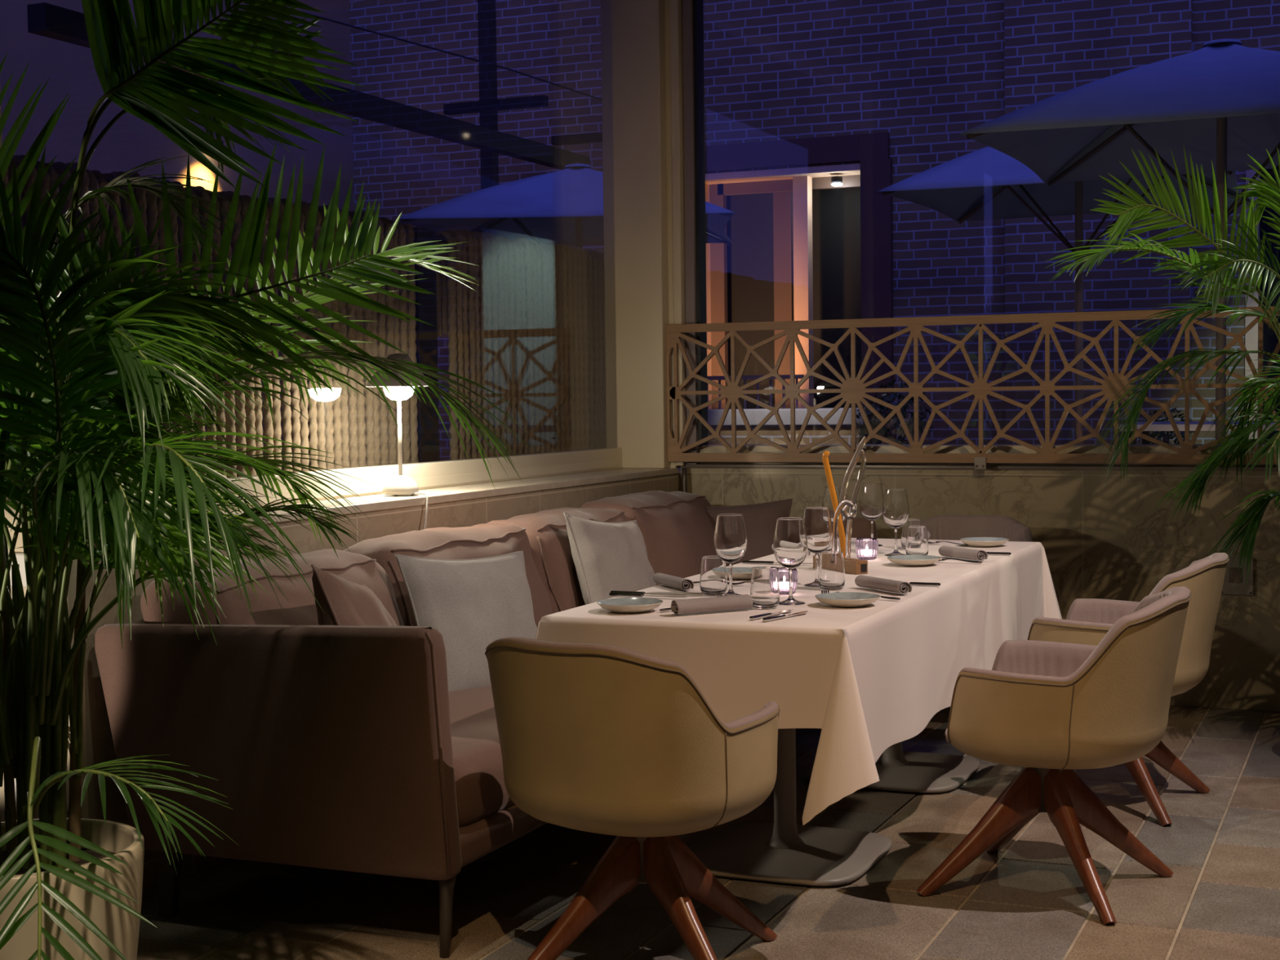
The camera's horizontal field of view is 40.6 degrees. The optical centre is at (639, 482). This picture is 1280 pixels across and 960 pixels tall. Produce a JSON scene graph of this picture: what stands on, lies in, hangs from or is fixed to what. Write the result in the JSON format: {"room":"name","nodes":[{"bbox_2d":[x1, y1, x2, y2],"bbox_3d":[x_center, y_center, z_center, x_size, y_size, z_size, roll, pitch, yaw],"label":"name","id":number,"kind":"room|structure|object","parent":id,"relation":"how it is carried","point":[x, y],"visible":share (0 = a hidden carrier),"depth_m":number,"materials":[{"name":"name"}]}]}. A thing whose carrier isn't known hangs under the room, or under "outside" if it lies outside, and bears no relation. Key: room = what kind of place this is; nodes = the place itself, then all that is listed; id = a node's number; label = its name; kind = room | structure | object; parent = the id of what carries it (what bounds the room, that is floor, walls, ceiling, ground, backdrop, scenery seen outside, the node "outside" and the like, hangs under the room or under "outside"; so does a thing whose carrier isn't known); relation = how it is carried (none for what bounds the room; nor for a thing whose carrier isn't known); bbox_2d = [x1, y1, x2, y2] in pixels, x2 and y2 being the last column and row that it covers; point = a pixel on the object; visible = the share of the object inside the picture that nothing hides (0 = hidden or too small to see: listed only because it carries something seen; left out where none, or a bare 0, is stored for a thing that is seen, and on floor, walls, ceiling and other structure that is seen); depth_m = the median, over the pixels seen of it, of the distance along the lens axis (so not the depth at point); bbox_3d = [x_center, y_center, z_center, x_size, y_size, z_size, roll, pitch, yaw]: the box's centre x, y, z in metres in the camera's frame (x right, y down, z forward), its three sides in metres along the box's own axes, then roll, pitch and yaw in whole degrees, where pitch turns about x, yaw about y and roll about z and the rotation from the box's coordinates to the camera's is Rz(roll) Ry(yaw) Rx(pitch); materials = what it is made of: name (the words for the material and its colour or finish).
{"room":"restaurant dining area","nodes":[
{"label":"restaurant dining area","id":0,"kind":"room"},
{"bbox_2d":[0,478,88,822],"bbox_3d":[-1.667,0.537,4.368,0.655,1.120,0.116,1,3,24],"label":"column","id":1,"kind":"structure","parent":0,"point":[19,552],"depth_m":4.29,"materials":[{"name":"beige paint"}]},
{"bbox_2d":[84,470,680,894],"bbox_3d":[-0.731,0.518,6.339,0.390,0.935,4.240,1,3,24],"label":"wall","id":2,"kind":"structure","parent":0,"point":[380,524],"depth_m":5.22,"materials":[{"name":"beige stone"}]},
{"bbox_2d":[0,85,622,511],"bbox_3d":[-0.859,-1.138,6.193,0.084,2.338,4.040,1,3,24],"label":"window","id":3,"kind":"structure","parent":2,"relation":"in","point":[443,473],"depth_m":6.47,"materials":[{"name":"clear glass"}]},
{"bbox_2d":[87,467,679,546],"bbox_3d":[-0.793,0.046,6.175,0.400,0.027,3.938,1,3,24],"label":"window sill","id":4,"kind":"structure","parent":2,"relation":"on","point":[380,501],"depth_m":6.27,"materials":[{"name":"stone"}]},
{"bbox_2d":[364,353,428,530],"bbox_3d":[-0.817,-0.045,5.875,0.253,0.787,0.278,1,3,24],"label":"table lamp","id":5,"kind":"object","parent":4,"relation":"on","point":[400,484],"visible":0.67,"depth_m":5.86,"materials":[{"name":"white metal"}]},
{"bbox_2d":[383,386,414,400],"bbox_3d":[-0.822,-0.301,5.890,0.104,0.046,0.104,1,3,24],"label":"diffuser","id":6,"kind":"object","parent":5,"relation":"attached to","point":[398,393],"depth_m":5.85,"materials":[{"name":"white glass"}]},
{"bbox_2d":[136,705,1279,959],"bbox_3d":[1.020,1.145,2.799,6.772,0.004,9.013,1,3,24],"label":"floor tiles","id":7,"kind":"structure","parent":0,"point":[881,914],"depth_m":4.47,"materials":[{"name":"tile"}]},
{"bbox_2d":[0,0,528,959],"bbox_3d":[-0.825,-0.038,3.626,1.444,2.321,2.154,2,4,43],"label":"potted palm","id":8,"kind":"object","parent":7,"relation":"on","point":[73,360],"visible":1,"depth_m":3.29,"materials":[{"name":"plant"}]},
{"bbox_2d":[0,817,144,959],"bbox_3d":[-1.216,0.928,3.416,0.464,0.423,0.464,1,3,24],"label":"pot","id":9,"kind":"object","parent":8,"relation":"attached to","point":[122,927],"depth_m":3.31,"materials":[{"name":"beige ceramic"}]},
{"bbox_2d":[94,489,877,958],"bbox_3d":[-0.163,0.554,5.831,1.032,0.901,3.726,1,3,24],"label":"sofa","id":10,"kind":"object","parent":7,"relation":"on","point":[348,748],"visible":0.51,"depth_m":4.17,"materials":[{"name":"brown fabric"}]},
{"bbox_2d":[141,550,401,626],"bbox_3d":[-0.955,0.452,4.755,0.404,0.499,0.901,1,3,24],"label":"cushion","id":11,"kind":"object","parent":10,"relation":"on","point":[378,571],"depth_m":4.58,"materials":[{"name":"brown fabric"}]},
{"bbox_2d":[311,564,398,626],"bbox_3d":[-0.711,0.455,4.555,0.241,0.516,0.551,0,3,7],"label":"throw pillow","id":12,"kind":"object","parent":10,"relation":"on","point":[343,602],"visible":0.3,"depth_m":4.39,"materials":[{"name":"brown fabric"}]},
{"bbox_2d":[334,523,552,628],"bbox_3d":[-0.590,0.404,5.580,0.414,0.502,0.965,1,3,24],"label":"cushion","id":13,"kind":"object","parent":10,"relation":"on","point":[468,540],"depth_m":5.55,"materials":[{"name":"brown fabric"}]},
{"bbox_2d":[395,550,537,692],"bbox_3d":[-0.478,0.434,5.109,0.495,0.466,0.235,-3,4,-43],"label":"throw pillow","id":14,"kind":"object","parent":10,"relation":"on","point":[473,604],"visible":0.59,"depth_m":5.03,"materials":[{"name":"grey fabric"}]},
{"bbox_2d":[447,686,515,827],"bbox_3d":[-0.451,0.705,5.012,0.850,0.229,1.726,1,3,24],"label":"seat cushion","id":15,"kind":"object","parent":10,"relation":"on","point":[482,799],"depth_m":4.23,"materials":[{"name":"brown fabric"}]},
{"bbox_2d":[490,508,626,613],"bbox_3d":[-0.244,0.354,6.388,0.402,0.498,0.846,1,3,24],"label":"cushion","id":16,"kind":"object","parent":10,"relation":"on","point":[546,532],"depth_m":6.07,"materials":[{"name":"brown fabric"}]},
{"bbox_2d":[563,512,656,604],"bbox_3d":[-0.084,0.331,6.176,0.227,0.467,0.494,1,4,35],"label":"throw pillow","id":17,"kind":"object","parent":10,"relation":"on","point":[608,557],"visible":0.72,"depth_m":6.06,"materials":[{"name":"grey fabric"}]},
{"bbox_2d":[580,489,717,585],"bbox_3d":[0.091,0.299,7.159,0.408,0.533,0.918,1,3,24],"label":"cushion","id":18,"kind":"object","parent":10,"relation":"on","point":[676,531],"depth_m":6.94,"materials":[{"name":"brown fabric"}]},
{"bbox_2d":[702,498,792,566],"bbox_3d":[0.374,0.291,7.351,0.574,0.442,0.206,0,3,14],"label":"throw pillow","id":19,"kind":"object","parent":10,"relation":"on","point":[760,519],"visible":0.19,"depth_m":7.27,"materials":[{"name":"brown fabric"}]},
{"bbox_2d":[484,636,780,959],"bbox_3d":[-0.011,0.710,3.860,0.629,0.784,0.632,0,3,15],"label":"dining chair","id":20,"kind":"object","parent":7,"relation":"on","point":[622,743],"visible":1,"depth_m":3.64,"materials":[{"name":"beige leather"}]},
{"bbox_2d":[681,467,687,492],"bbox_3d":[0.214,0.404,7.857,0.041,0.946,0.029,1,3,24],"label":"pole","id":21,"kind":"object","parent":7,"relation":"on","point":[684,473],"visible":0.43,"depth_m":7.83,"materials":[{"name":"brown metal"}]},
{"bbox_2d":[688,728,892,885],"bbox_3d":[0.361,0.682,4.718,0.770,0.743,1.209,1,3,24],"label":"pedestal table","id":22,"kind":"object","parent":7,"relation":"on","point":[783,851],"visible":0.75,"depth_m":4.79,"materials":[{"name":"black metal"}]},
{"bbox_2d":[535,537,1062,825],"bbox_3d":[0.608,0.488,5.216,0.967,0.425,2.705,1,3,24],"label":"tablecloth","id":23,"kind":"object","parent":22,"relation":"on","point":[872,677],"visible":0.74,"depth_m":4.25,"materials":[{"name":"beige fabric"}]},
{"bbox_2d":[596,597,663,613],"bbox_3d":[-0.025,0.313,4.362,0.169,0.024,0.169,1,3,24],"label":"plate","id":24,"kind":"object","parent":23,"relation":"on","point":[622,605],"visible":1,"depth_m":4.37,"materials":[{"name":"beige ceramic"}]},
{"bbox_2d":[608,592,687,597],"bbox_3d":[0.021,0.305,4.647,0.230,0.008,0.016,1,3,26],"label":"table knife","id":25,"kind":"object","parent":23,"relation":"on","point":[610,593],"visible":1,"depth_m":4.66,"materials":[{"name":"grey metal"}]},
{"bbox_2d":[659,607,671,611],"bbox_3d":[0.127,0.314,4.389,0.190,0.012,0.021,-3,4,-38],"label":"fork","id":26,"kind":"object","parent":23,"relation":"on","point":[664,609],"visible":0.14,"depth_m":4.33,"materials":[{"name":"grey metal"}]},
{"bbox_2d":[652,573,693,590],"bbox_3d":[0.092,0.279,4.868,0.038,0.031,0.206,-2,3,-22],"label":"rolled napkin","id":27,"kind":"object","parent":23,"relation":"on","point":[669,580],"visible":1,"depth_m":4.83,"materials":[{"name":"grey fabric"}]},
{"bbox_2d":[671,594,752,614],"bbox_3d":[0.179,0.304,4.307,0.221,0.035,0.044,-2,3,-28],"label":"rolled napkin","id":28,"kind":"object","parent":23,"relation":"on","point":[744,601],"visible":1,"depth_m":4.29,"materials":[{"name":"grey fabric"}]},
{"bbox_2d":[699,555,727,595],"bbox_3d":[0.200,0.254,4.693,0.076,0.104,0.076,1,3,24],"label":"water glass","id":29,"kind":"object","parent":23,"relation":"on","point":[713,579],"visible":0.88,"depth_m":4.66,"materials":[{"name":"clear glass"}]},
{"bbox_2d":[693,581,746,585],"bbox_3d":[0.210,0.285,4.930,0.190,0.012,0.021,0,3,16],"label":"fork","id":30,"kind":"object","parent":23,"relation":"on","point":[695,582],"visible":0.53,"depth_m":4.91,"materials":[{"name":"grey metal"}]},
{"bbox_2d":[713,513,746,596],"bbox_3d":[0.244,0.197,4.647,0.090,0.221,0.090,1,3,24],"label":"wine glass","id":31,"kind":"object","parent":23,"relation":"on","point":[730,541],"visible":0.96,"depth_m":4.61,"materials":[{"name":"clear glass"}]},
{"bbox_2d":[713,513,746,563],"bbox_3d":[0.243,0.152,4.645,0.090,0.131,0.090,1,3,24],"label":"bowl","id":32,"kind":"object","parent":31,"relation":"on","point":[730,541],"depth_m":4.61,"materials":[{"name":"clear glass"}]},
{"bbox_2d":[725,567,752,579],"bbox_3d":[0.295,0.271,5.111,0.169,0.024,0.169,1,3,30],"label":"plate","id":33,"kind":"object","parent":23,"relation":"on","point":[738,573],"visible":0.41,"depth_m":5.06,"materials":[{"name":"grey ceramic"}]},
{"bbox_2d":[750,565,779,608],"bbox_3d":[0.317,0.268,4.387,0.076,0.104,0.076,0,3,6],"label":"water glass","id":34,"kind":"object","parent":23,"relation":"on","point":[764,588],"visible":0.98,"depth_m":4.36,"materials":[{"name":"clear glass"}]},
{"bbox_2d":[749,608,792,619],"bbox_3d":[0.326,0.322,4.231,0.015,0.008,0.200,1,4,36],"label":"table knife","id":35,"kind":"object","parent":23,"relation":"on","point":[765,615],"visible":1,"depth_m":4.20,"materials":[{"name":"silver metal"}]},
{"bbox_2d":[742,560,813,564],"bbox_3d":[0.440,0.256,5.505,0.240,0.008,0.016,0,3,20],"label":"table knife","id":36,"kind":"object","parent":23,"relation":"on","point":[743,562],"visible":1,"depth_m":5.52,"materials":[{"name":"grey metal"}]},
{"bbox_2d":[762,610,808,621],"bbox_3d":[0.357,0.323,4.196,0.015,0.008,0.200,1,4,38],"label":"table knife","id":37,"kind":"object","parent":23,"relation":"on","point":[779,616],"visible":1,"depth_m":4.16,"materials":[{"name":"silver metal"}]},
{"bbox_2d":[777,567,798,595],"bbox_3d":[0.391,0.269,4.686,0.075,0.070,0.074,1,3,24],"label":"candle holder","id":38,"kind":"object","parent":23,"relation":"on","point":[783,572],"visible":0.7,"depth_m":4.66,"materials":[{"name":"purple glass"}]},
{"bbox_2d":[773,517,808,604],"bbox_3d":[0.390,0.204,4.475,0.090,0.221,0.090,1,3,24],"label":"wine glass","id":39,"kind":"object","parent":23,"relation":"on","point":[790,545],"visible":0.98,"depth_m":4.44,"materials":[{"name":"clear glass"}]},
{"bbox_2d":[773,517,808,568],"bbox_3d":[0.389,0.159,4.473,0.090,0.131,0.090,1,3,24],"label":"bowl","id":40,"kind":"object","parent":39,"relation":"on","point":[790,545],"depth_m":4.44,"materials":[{"name":"clear glass"}]},
{"bbox_2d":[772,544,811,556],"bbox_3d":[0.508,0.225,5.804,0.042,0.034,0.206,-2,3,-22],"label":"rolled napkin","id":41,"kind":"object","parent":23,"relation":"on","point":[808,552],"visible":0.08,"depth_m":5.72,"materials":[{"name":"fabric"}]},
{"bbox_2d":[802,506,832,586],"bbox_3d":[0.500,0.182,4.885,0.090,0.221,0.090,1,3,24],"label":"wine glass","id":42,"kind":"object","parent":23,"relation":"on","point":[817,520],"visible":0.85,"depth_m":4.85,"materials":[{"name":"clear glass"}]},
{"bbox_2d":[802,506,832,553],"bbox_3d":[0.500,0.137,4.883,0.090,0.131,0.090,1,3,24],"label":"bowl","id":43,"kind":"object","parent":42,"relation":"on","point":[817,520],"depth_m":4.85,"materials":[{"name":"clear glass"}]},
{"bbox_2d":[817,551,844,590],"bbox_3d":[0.530,0.245,4.785,0.076,0.104,0.076,0,3,6],"label":"water glass","id":44,"kind":"object","parent":23,"relation":"on","point":[831,572],"visible":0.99,"depth_m":4.75,"materials":[{"name":"clear glass"}]},
{"bbox_2d":[822,486,848,551],"bbox_3d":[0.671,0.126,5.944,0.090,0.221,0.090,1,3,24],"label":"wine glass","id":45,"kind":"object","parent":23,"relation":"on","point":[827,501],"visible":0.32,"depth_m":5.91,"materials":[{"name":"clear glass"}]},
{"bbox_2d":[822,486,848,524],"bbox_3d":[0.671,0.081,5.941,0.090,0.131,0.090,1,3,24],"label":"bowl","id":46,"kind":"object","parent":45,"relation":"on","point":[827,501],"depth_m":5.91,"materials":[{"name":"clear glass"}]},
{"bbox_2d":[813,434,867,574],"bbox_3d":[0.626,0.062,5.280,0.103,0.416,0.233,-2,3,-30],"label":"centrepiece","id":47,"kind":"object","parent":23,"relation":"on","point":[841,543],"visible":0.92,"depth_m":5.25,"materials":[{"name":"brown wood"}]},
{"bbox_2d":[814,591,880,607],"bbox_3d":[0.531,0.303,4.424,0.169,0.024,0.169,0,3,13],"label":"plate","id":48,"kind":"object","parent":23,"relation":"on","point":[840,599],"visible":1,"depth_m":4.42,"materials":[{"name":"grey ceramic"}]},
{"bbox_2d":[855,537,878,559],"bbox_3d":[0.738,0.217,5.624,0.075,0.070,0.074,-1,3,1],"label":"candle holder","id":49,"kind":"object","parent":23,"relation":"on","point":[866,548],"visible":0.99,"depth_m":5.60,"materials":[{"name":"purple glass"}]},
{"bbox_2d":[833,591,900,599],"bbox_3d":[0.599,0.299,4.559,0.190,0.012,0.021,1,4,36],"label":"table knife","id":50,"kind":"object","parent":23,"relation":"on","point":[883,597],"visible":0.2,"depth_m":4.51,"materials":[{"name":"grey metal"}]},
{"bbox_2d":[859,483,884,546],"bbox_3d":[0.823,0.115,6.128,0.090,0.221,0.090,1,3,24],"label":"wine glass","id":51,"kind":"object","parent":23,"relation":"on","point":[871,498],"visible":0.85,"depth_m":6.09,"materials":[{"name":"clear glass"}]},
{"bbox_2d":[859,483,884,520],"bbox_3d":[0.823,0.070,6.126,0.090,0.131,0.090,1,3,24],"label":"bowl","id":52,"kind":"object","parent":51,"relation":"on","point":[871,498],"depth_m":6.09,"materials":[{"name":"clear glass"}]},
{"bbox_2d":[854,575,911,594],"bbox_3d":[0.663,0.279,4.717,0.040,0.032,0.216,-2,3,-26],"label":"rolled napkin","id":53,"kind":"object","parent":23,"relation":"on","point":[864,581],"visible":1,"depth_m":4.69,"materials":[{"name":"grey fabric"}]},
{"bbox_2d":[882,488,909,555],"bbox_3d":[0.852,0.133,5.756,0.090,0.221,0.090,1,3,24],"label":"wine glass","id":54,"kind":"object","parent":23,"relation":"on","point":[895,508],"visible":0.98,"depth_m":5.72,"materials":[{"name":"clear glass"}]},
{"bbox_2d":[882,488,909,528],"bbox_3d":[0.852,0.088,5.753,0.090,0.131,0.090,1,3,24],"label":"bowl","id":55,"kind":"object","parent":54,"relation":"on","point":[895,508],"depth_m":5.72,"materials":[{"name":"clear glass"}]},
{"bbox_2d":[901,518,921,549],"bbox_3d":[0.940,0.180,5.971,0.076,0.104,0.076,0,3,6],"label":"water glass","id":56,"kind":"object","parent":23,"relation":"on","point":[910,522],"visible":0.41,"depth_m":5.95,"materials":[{"name":"clear glass"}]},
{"bbox_2d":[886,555,941,566],"bbox_3d":[0.861,0.248,5.430,0.169,0.024,0.169,-1,3,3],"label":"plate","id":57,"kind":"object","parent":23,"relation":"on","point":[901,560],"visible":1,"depth_m":5.39,"materials":[{"name":"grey ceramic"}]},
{"bbox_2d":[905,525,928,555],"bbox_3d":[0.907,0.196,5.658,0.076,0.104,0.076,0,3,6],"label":"water glass","id":58,"kind":"object","parent":23,"relation":"on","point":[917,538],"visible":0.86,"depth_m":5.63,"materials":[{"name":"clear glass"}]},
{"bbox_2d":[909,582,940,586],"bbox_3d":[0.748,0.284,4.865,0.200,0.008,0.015,1,3,24],"label":"table knife","id":59,"kind":"object","parent":23,"relation":"on","point":[910,583],"visible":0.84,"depth_m":4.84,"materials":[{"name":"grey metal"}]},
{"bbox_2d":[928,541,968,546],"bbox_3d":[1.080,0.214,6.119,0.190,0.012,0.021,2,4,44],"label":"fork","id":60,"kind":"object","parent":23,"relation":"on","point":[936,542],"visible":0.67,"depth_m":6.11,"materials":[{"name":"grey metal"}]},
{"bbox_2d":[937,558,982,563],"bbox_3d":[0.992,0.248,5.482,0.190,0.012,0.021,1,3,32],"label":"fork","id":61,"kind":"object","parent":23,"relation":"on","point":[942,559],"visible":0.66,"depth_m":5.46,"materials":[{"name":"grey metal"}]},
{"bbox_2d":[938,546,987,560],"bbox_3d":[1.043,0.229,5.586,0.042,0.034,0.206,-2,3,-26],"label":"rolled napkin","id":62,"kind":"object","parent":23,"relation":"on","point":[947,551],"visible":1,"depth_m":5.56,"materials":[{"name":"grey fabric"}]},
{"bbox_2d":[960,537,1008,546],"bbox_3d":[1.209,0.211,6.063,0.169,0.024,0.169,1,4,35],"label":"plate","id":63,"kind":"object","parent":23,"relation":"on","point":[972,541],"visible":1,"depth_m":6.03,"materials":[{"name":"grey ceramic"}]},
{"bbox_2d":[986,551,1011,555],"bbox_3d":[1.134,0.235,5.748,0.200,0.008,0.015,1,3,24],"label":"table knife","id":64,"kind":"object","parent":23,"relation":"on","point":[988,553],"visible":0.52,"depth_m":5.72,"materials":[{"name":"grey metal"}]},
{"bbox_2d":[804,741,980,792],"bbox_3d":[0.848,0.620,5.831,0.770,0.743,1.204,1,3,24],"label":"pedestal table","id":65,"kind":"object","parent":7,"relation":"on","point":[898,770],"visible":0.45,"depth_m":5.77,"materials":[{"name":"black metal"}]},
{"bbox_2d":[920,514,1032,542],"bbox_3d":[1.255,0.541,6.871,0.596,0.784,0.628,1,3,26],"label":"dining chair","id":66,"kind":"object","parent":7,"relation":"on","point":[948,526],"visible":0.06,"depth_m":7.08,"materials":[{"name":"brown fabric"}]},
{"bbox_2d":[915,586,1191,924],"bbox_3d":[1.086,0.664,4.491,0.650,0.784,0.596,1,3,24],"label":"dining chair","id":67,"kind":"object","parent":7,"relation":"on","point":[1051,709],"visible":1,"depth_m":4.26,"materials":[{"name":"brown leather"}]},
{"bbox_2d":[1027,552,1229,826],"bbox_3d":[1.507,0.612,5.416,0.628,0.784,0.596,1,3,28],"label":"dining chair","id":68,"kind":"object","parent":7,"relation":"on","point":[1087,621],"visible":0.34,"depth_m":5.20,"materials":[{"name":"brown leather"}]},
{"bbox_2d":[1044,142,1279,593],"bbox_3d":[2.191,-0.067,5.706,1.526,2.093,1.269,1,3,24],"label":"potted palm","id":69,"kind":"object","parent":7,"relation":"on","point":[1240,442],"visible":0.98,"depth_m":5.72,"materials":[{"name":"plant"}]},
{"bbox_2d":[677,473,1279,711],"bbox_3d":[3.209,0.448,6.736,6.510,0.935,0.250,1,3,24],"label":"wall","id":70,"kind":"structure","parent":0,"point":[1100,540],"depth_m":7.12,"materials":[{"name":"beige stone"}]},
{"bbox_2d":[600,0,680,468],"bbox_3d":[0.020,-1.236,7.912,0.315,2.338,0.220,1,3,24],"label":"column","id":71,"kind":"structure","parent":70,"relation":"attached to","point":[635,34],"depth_m":7.82,"materials":[{"name":"beige paint"}]},
{"bbox_2d":[670,0,1279,471],"bbox_3d":[3.172,-1.211,6.611,6.505,2.338,0.238,1,3,24],"label":"window","id":72,"kind":"structure","parent":70,"relation":"in","point":[692,11],"depth_m":7.79,"materials":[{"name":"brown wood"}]},
{"bbox_2d":[666,306,1279,469],"bbox_3d":[1.444,-0.379,7.279,2.931,0.647,0.060,1,3,24],"label":"lattice screen","id":73,"kind":"object","parent":72,"relation":"attached to","point":[853,390],"visible":0.93,"depth_m":7.34,"materials":[{"name":"brown wood"}]},
{"bbox_2d":[680,465,1279,477],"bbox_3d":[3.211,-0.037,6.705,6.490,0.037,0.256,1,3,24],"label":"trim","id":74,"kind":"structure","parent":70,"relation":"on","point":[1184,473],"depth_m":7.33,"materials":[{"name":"beige stone"}]},
{"bbox_2d":[1221,557,1253,595],"bbox_3d":[2.396,0.378,6.943,0.130,0.149,0.015,1,3,24],"label":"wall socket plate","id":75,"kind":"object","parent":70,"relation":"attached to","point":[1233,584],"visible":0.71,"depth_m":6.94,"materials":[{"name":"grey metal"}]},
{"bbox_3d":[-2.866,-0.487,2.135,0.430,3.420,5.060,1,3,24],"label":"wall niche","id":76,"kind":"object","parent":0,"visible":0},
{"bbox_2d":[2,155,606,479],"bbox_3d":[-1.036,-0.017,6.492,0.108,1.997,4.990,1,3,24],"label":"screen","id":77,"kind":"object","parent":76,"relation":"hanging from","point":[531,331],"visible":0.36,"depth_m":6.94,"materials":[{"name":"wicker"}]},
{"label":"outside","id":78,"kind":"structure","parent":0,"visible":0},
{"bbox_3d":[-0.147,1.047,7.173,24.000,0.180,16.900,1,3,24],"label":"ground","id":79,"kind":"structure","parent":78,"visible":0},
{"bbox_2d":[0,0,354,475],"bbox_3d":[-8.393,-4.540,8.667,5.600,11.000,17.600,1,3,24],"label":"sky","id":80,"kind":"structure","parent":79,"relation":"on","point":[131,142],"depth_m":12.59,"materials":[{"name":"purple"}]},
{"bbox_2d":[26,0,707,189],"bbox_3d":[-1.445,-1.646,10.269,1.716,4.920,5.801,1,3,24],"label":"pergola","id":81,"kind":"object","parent":79,"relation":"on","point":[44,19],"visible":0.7,"depth_m":10.69,"materials":[{"name":"black metal"}]},
{"bbox_2d":[399,163,735,254],"bbox_3d":[-0.391,-0.680,11.447,2.041,2.845,2.041,-1,3,3],"label":"parasol","id":82,"kind":"object","parent":79,"relation":"on","point":[565,206],"visible":0.6,"depth_m":10.94,"materials":[{"name":"fabric"}]},
{"bbox_2d":[706,374,804,408],"bbox_3d":[0.783,-0.063,12.771,0.900,1.450,0.040,1,3,24],"label":"balustrade","id":83,"kind":"object","parent":79,"relation":"on","point":[720,378],"visible":0.18,"depth_m":12.69,"materials":[{"name":"beige metal"}]},
{"bbox_2d":[678,407,883,470],"bbox_3d":[0.919,0.099,11.900,1.430,1.210,0.480,1,3,24],"label":"wall","id":84,"kind":"structure","parent":79,"relation":"on","point":[815,430],"depth_m":11.62,"materials":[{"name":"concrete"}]},
{"bbox_2d":[349,0,1279,462],"bbox_3d":[5.541,-3.877,11.840,17.400,9.000,0.700,1,3,24],"label":"wall","id":85,"kind":"structure","parent":79,"relation":"on","point":[924,73],"depth_m":13.16,"materials":[{"name":"red brick"}]},
{"bbox_2d":[704,132,893,444],"bbox_3d":[1.218,-1.060,13.907,1.830,3.275,0.630,1,3,24],"label":"door","id":86,"kind":"structure","parent":85,"relation":"in","point":[804,246],"depth_m":13.95,"materials":[{"name":"black"}]},
{"bbox_2d":[831,176,842,186],"bbox_3d":[1.541,-2.361,13.534,0.090,0.077,0.090,1,3,24],"label":"lamp","id":87,"kind":"object","parent":86,"relation":"attached to","point":[836,180],"visible":1,"depth_m":13.50,"materials":[{"name":"black metal"}]},
{"bbox_2d":[1244,168,1279,444],"bbox_3d":[4.969,-1.034,12.195,1.285,3.300,0.460,1,3,24],"label":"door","id":88,"kind":"structure","parent":85,"relation":"in","point":[1270,340],"depth_m":12.54,"materials":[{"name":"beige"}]},
{"bbox_2d":[856,379,933,444],"bbox_3d":[1.646,0.032,11.179,0.525,1.398,0.487,1,3,24],"label":"shrub","id":89,"kind":"object","parent":79,"relation":"on","point":[895,428],"visible":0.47,"depth_m":11.11,"materials":[{"name":"green plant"}]},
{"bbox_2d":[877,146,1258,444],"bbox_3d":[2.670,-0.737,10.508,1.961,2.975,1.961,1,3,24],"label":"parasol","id":90,"kind":"object","parent":79,"relation":"on","point":[987,183],"visible":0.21,"depth_m":10.62,"materials":[{"name":"fabric"}]},
{"bbox_2d":[959,38,1279,444],"bbox_3d":[2.777,-0.620,8.259,2.041,2.965,2.041,1,3,24],"label":"parasol","id":91,"kind":"object","parent":79,"relation":"on","point":[1220,100],"visible":0.81,"depth_m":8.06,"materials":[{"name":"fabric"}]},
{"bbox_2d":[1137,406,1195,444],"bbox_3d":[3.203,0.139,10.519,0.367,1.210,0.367,1,3,24],"label":"chair","id":92,"kind":"object","parent":79,"relation":"on","point":[1166,437],"visible":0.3,"depth_m":10.45,"materials":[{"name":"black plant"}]},
{"bbox_2d":[1118,421,1279,444],"bbox_3d":[3.465,0.223,9.700,1.420,1.120,0.700,1,3,24],"label":"table","id":93,"kind":"object","parent":79,"relation":"on","point":[1155,425],"visible":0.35,"depth_m":9.55,"materials":[{"name":"grey"}]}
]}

